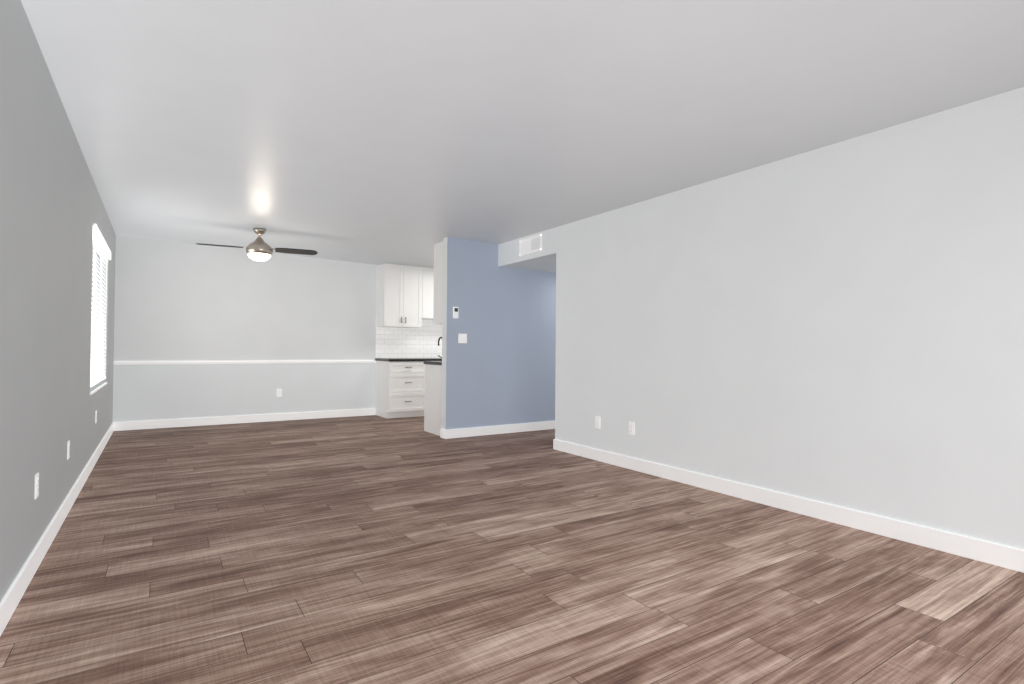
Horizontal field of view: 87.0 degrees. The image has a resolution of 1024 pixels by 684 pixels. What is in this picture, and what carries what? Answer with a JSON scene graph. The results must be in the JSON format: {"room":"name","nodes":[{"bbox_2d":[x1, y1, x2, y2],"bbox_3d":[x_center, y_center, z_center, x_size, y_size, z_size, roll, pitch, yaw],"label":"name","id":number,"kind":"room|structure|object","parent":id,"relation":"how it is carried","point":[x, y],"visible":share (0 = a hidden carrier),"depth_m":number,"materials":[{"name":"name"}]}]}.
{"room":"empty living room","nodes":[
{"label":"empty living room","id":0,"kind":"room"},
{"bbox_2d":[0,0,115,601],"bbox_3d":[-2.419,-0.171,2.704,0.120,2.530,10.010,1,-1,-33],"label":"wall","id":1,"kind":"structure","parent":0,"point":[52,210],"depth_m":2.65,"materials":[{"name":"grey paint"}]},
{"bbox_2d":[34,473,38,498],"bbox_3d":[-2.293,0.694,2.607,0.008,0.114,0.070,1,-1,-33],"label":"electrical outlet","id":2,"kind":"object","parent":1,"relation":"attached to","point":[36,485],"visible":0.98,"depth_m":2.59,"materials":[{"name":"white plastic"}]},
{"bbox_2d":[0,422,115,635],"bbox_3d":[-2.373,1.040,2.726,0.014,0.110,9.770,1,-1,-33],"label":"baseboard","id":3,"kind":"structure","parent":1,"relation":"attached to","point":[17,589],"depth_m":2.70,"materials":[{"name":"white paint"}]},
{"bbox_2d":[67,440,69,459],"bbox_3d":[-2.876,0.701,3.504,0.008,0.114,0.070,1,-1,-33],"label":"electrical outlet","id":4,"kind":"object","parent":1,"relation":"attached to","point":[68,449],"visible":1,"depth_m":3.48,"materials":[{"name":"white plastic"}]},
{"bbox_2d":[90,241,106,387],"bbox_3d":[-4.057,-0.277,5.225,0.100,1.420,1.620,1,-1,-33],"label":"window","id":5,"kind":"structure","parent":1,"relation":"in","point":[97,352],"depth_m":5.34,"materials":[{"name":"white plastic"}]},
{"bbox_2d":[90,224,110,386],"bbox_3d":[-4.020,-0.303,5.249,0.080,1.392,1.670,1,-1,-33],"label":"blind valance","id":6,"kind":"object","parent":5,"relation":"attached to","point":[101,244],"visible":0.71,"depth_m":5.17,"materials":[{"name":"white"}]},
{"bbox_2d":[93,250,95,382],"bbox_3d":[-3.683,-0.279,4.764,0.002,1.302,0.002,1,-1,-33],"label":"blind cord","id":7,"kind":"object","parent":6,"relation":"hanging from","point":[94,308],"depth_m":4.76,"materials":[{"name":"white plastic"}]},
{"bbox_2d":[99,257,101,339],"bbox_3d":[-4.004,-0.275,5.259,0.002,1.302,0.002,1,-1,-33],"label":"blind cord","id":8,"kind":"object","parent":6,"relation":"hanging from","point":[100,257],"depth_m":5.26,"materials":[{"name":"white plastic"}]},
{"bbox_2d":[105,277,106,349],"bbox_3d":[-4.326,-0.272,5.753,0.002,1.302,0.002,1,-1,-33],"label":"blind cord","id":9,"kind":"object","parent":6,"relation":"hanging from","point":[106,277],"depth_m":5.75,"materials":[{"name":"white plastic"}]},
{"bbox_2d":[90,382,107,394],"bbox_3d":[-4.028,0.443,5.238,0.062,0.020,1.640,1,-1,-33],"label":"window sill","id":10,"kind":"structure","parent":1,"relation":"attached to","point":[98,388],"depth_m":5.15,"materials":[{"name":"white paint"}]},
{"bbox_2d":[113,235,377,421],"bbox_3d":[-2.294,-0.095,8.685,6.615,2.530,0.120,1,-1,-33],"label":"wall","id":11,"kind":"structure","parent":0,"point":[176,301],"depth_m":7.58,"materials":[{"name":"white paint"}]},
{"bbox_2d":[113,360,375,364],"bbox_3d":[-3.607,0.288,7.741,3.393,0.044,0.026,1,-1,-33],"label":"trim","id":12,"kind":"structure","parent":11,"relation":"attached to","point":[233,362],"depth_m":7.60,"materials":[{"name":"white paint"}]},
{"bbox_2d":[116,408,374,430],"bbox_3d":[-3.604,1.093,7.744,3.363,0.110,0.014,1,-1,-33],"label":"baseboard","id":13,"kind":"structure","parent":11,"relation":"attached to","point":[168,423],"depth_m":7.58,"materials":[{"name":"white paint"}]},
{"bbox_2d":[276,389,281,396],"bbox_3d":[-3.399,0.741,7.883,0.070,0.114,0.008,1,-1,-33],"label":"electrical outlet","id":14,"kind":"object","parent":11,"relation":"attached to","point":[279,392],"visible":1,"depth_m":7.88,"materials":[{"name":"white plastic"}]},
{"bbox_2d":[376,263,426,328],"bbox_3d":[-1.794,-0.728,8.734,0.700,0.985,0.349,1,-1,-33],"label":"upper cabinet","id":15,"kind":"object","parent":11,"relation":"attached to","point":[401,294],"depth_m":8.58,"materials":[{"name":"white wood"}]},
{"bbox_2d":[375,317,442,358],"bbox_3d":[-0.888,-0.044,9.522,3.096,0.649,0.008,1,-1,-33],"label":"backsplash","id":16,"kind":"structure","parent":11,"relation":"attached to","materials":[{"name":"tile"}]},
{"bbox_2d":[427,267,430,320],"bbox_3d":[-1.232,-0.794,9.100,0.760,0.835,0.349,1,-1,-33],"label":"upper cabinet","id":17,"kind":"object","parent":11,"relation":"attached to","point":[428,269],"depth_m":8.82,"materials":[{"name":"white wood"}]},
{"bbox_2d":[441,237,555,429],"bbox_3d":[0.502,-0.090,7.355,3.140,2.530,0.120,1,-1,-33],"label":"wall","id":18,"kind":"structure","parent":0,"point":[498,367],"depth_m":6.81,"materials":[{"name":"blue paint"}]},
{"bbox_2d":[431,241,442,324],"bbox_3d":[-0.745,-0.729,6.813,0.387,1.015,0.319,1,-1,-33],"label":"upper cabinet","id":19,"kind":"object","parent":18,"relation":"attached to","point":[436,272],"depth_m":6.75,"materials":[{"name":"white wood"}]},
{"bbox_2d":[453,307,457,317],"bbox_3d":[-0.676,-0.355,6.503,0.068,0.138,0.024,1,-1,-33],"label":"thermostat","id":20,"kind":"object","parent":18,"relation":"attached to","point":[455,312],"visible":0.98,"depth_m":6.49,"materials":[{"name":"white plastic"}]},
{"bbox_2d":[458,334,466,342],"bbox_3d":[-0.599,-0.043,6.560,0.114,0.114,0.010,1,-1,-33],"label":"switch","id":21,"kind":"object","parent":18,"relation":"attached to","point":[462,338],"visible":1,"depth_m":6.56,"materials":[{"name":"white plastic"}]},
{"bbox_2d":[444,421,554,438],"bbox_3d":[0.522,1.119,7.282,3.154,0.110,0.018,1,-1,-33],"label":"baseboard","id":22,"kind":"structure","parent":18,"relation":"attached to","point":[534,426],"depth_m":6.81,"materials":[{"name":"white paint"}]},
{"bbox_2d":[0,415,1023,683],"bbox_3d":[0.343,1.188,4.492,6.735,0.100,10.010,1,-1,-33],"label":"floor","id":23,"kind":"structure","parent":0,"point":[372,549],"depth_m":2.53,"materials":[{"name":"wood"}]},
{"bbox_2d":[375,361,422,417],"bbox_3d":[-1.749,0.738,8.591,0.660,0.869,0.619,1,-1,-33],"label":"base cabinet","id":24,"kind":"object","parent":23,"relation":"on","point":[399,384],"depth_m":8.33,"materials":[{"name":"white wood"}]},
{"bbox_2d":[375,357,438,360],"bbox_3d":[-0.726,0.299,9.254,3.109,0.039,0.630,1,-1,-33],"label":"countertop","id":25,"kind":"structure","parent":24,"relation":"on","point":[377,358],"depth_m":8.55,"materials":[{"name":"black stone"}]},
{"bbox_2d":[423,365,441,435],"bbox_3d":[-0.824,0.724,6.900,0.388,0.869,0.569,1,-1,-33],"label":"base cabinet","id":26,"kind":"object","parent":23,"relation":"on","point":[432,374],"depth_m":6.82,"materials":[{"name":"white wood"}]},
{"bbox_2d":[423,361,441,364],"bbox_3d":[-0.065,0.281,7.404,2.225,0.039,0.580,1,-1,-33],"label":"countertop","id":27,"kind":"structure","parent":26,"relation":"on","point":[424,362],"depth_m":6.85,"materials":[{"name":"black stone"}]},
{"bbox_2d":[439,337,441,360],"bbox_3d":[-0.947,0.092,7.036,0.103,0.315,0.177,1,-1,-33],"label":"faucet","id":28,"kind":"object","parent":27,"relation":"on","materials":[{"name":"metal"}]},
{"bbox_2d":[21,0,1023,267],"bbox_3d":[0.363,-1.372,4.524,6.735,0.222,10.010,1,-1,-33],"label":"ceiling","id":29,"kind":"structure","parent":0,"point":[397,132],"depth_m":2.94,"materials":[{"name":"paint"}]},
{"bbox_2d":[196,228,317,260],"bbox_3d":[-2.942,-1.130,6.291,1.268,0.372,0.299,1,-1,-33],"label":"ceiling fan","id":30,"kind":"object","parent":29,"relation":"hanging from","point":[258,249],"visible":1,"depth_m":6.23,"materials":[{"name":"silver metal"}]},
{"bbox_2d":[498,227,555,272],"bbox_3d":[1.170,-1.149,7.010,2.425,0.410,1.200,1,-1,-33],"label":"soffit","id":31,"kind":"object","parent":29,"relation":"attached to","point":[543,258],"depth_m":6.50,"materials":[{"name":"grey paint"}]},
{"bbox_2d":[519,234,541,255],"bbox_3d":[0.209,-1.121,6.253,0.009,0.180,0.440,1,-1,-33],"label":"ceiling vent","id":32,"kind":"object","parent":31,"relation":"in","point":[530,245],"visible":1,"depth_m":6.24,"materials":[{"name":"white plastic"}]},
{"bbox_2d":[555,87,1023,549],"bbox_3d":[2.173,-0.127,3.330,0.120,2.530,6.050,1,-1,-33],"label":"wall","id":33,"kind":"structure","parent":0,"point":[840,324],"depth_m":3.43,"materials":[{"name":"grey paint"}]},
{"bbox_2d":[595,416,599,428],"bbox_3d":[0.832,0.782,5.249,0.008,0.114,0.070,1,-1,-33],"label":"electrical outlet","id":34,"kind":"object","parent":33,"relation":"attached to","point":[597,421],"visible":1,"depth_m":5.25,"materials":[{"name":"white plastic"}]},
{"bbox_2d":[629,422,634,434],"bbox_3d":[1.078,0.779,4.872,0.008,0.114,0.070,1,-1,-33],"label":"electrical outlet","id":35,"kind":"object","parent":33,"relation":"attached to","point":[631,428],"visible":1,"depth_m":4.86,"materials":[{"name":"white plastic"}]},
{"bbox_2d":[553,439,1023,572],"bbox_3d":[2.071,1.083,3.335,0.014,0.110,5.944,1,-1,-33],"label":"baseboard","id":36,"kind":"structure","parent":33,"relation":"attached to","point":[1007,557],"depth_m":3.41,"materials":[{"name":"white paint"}]}
]}

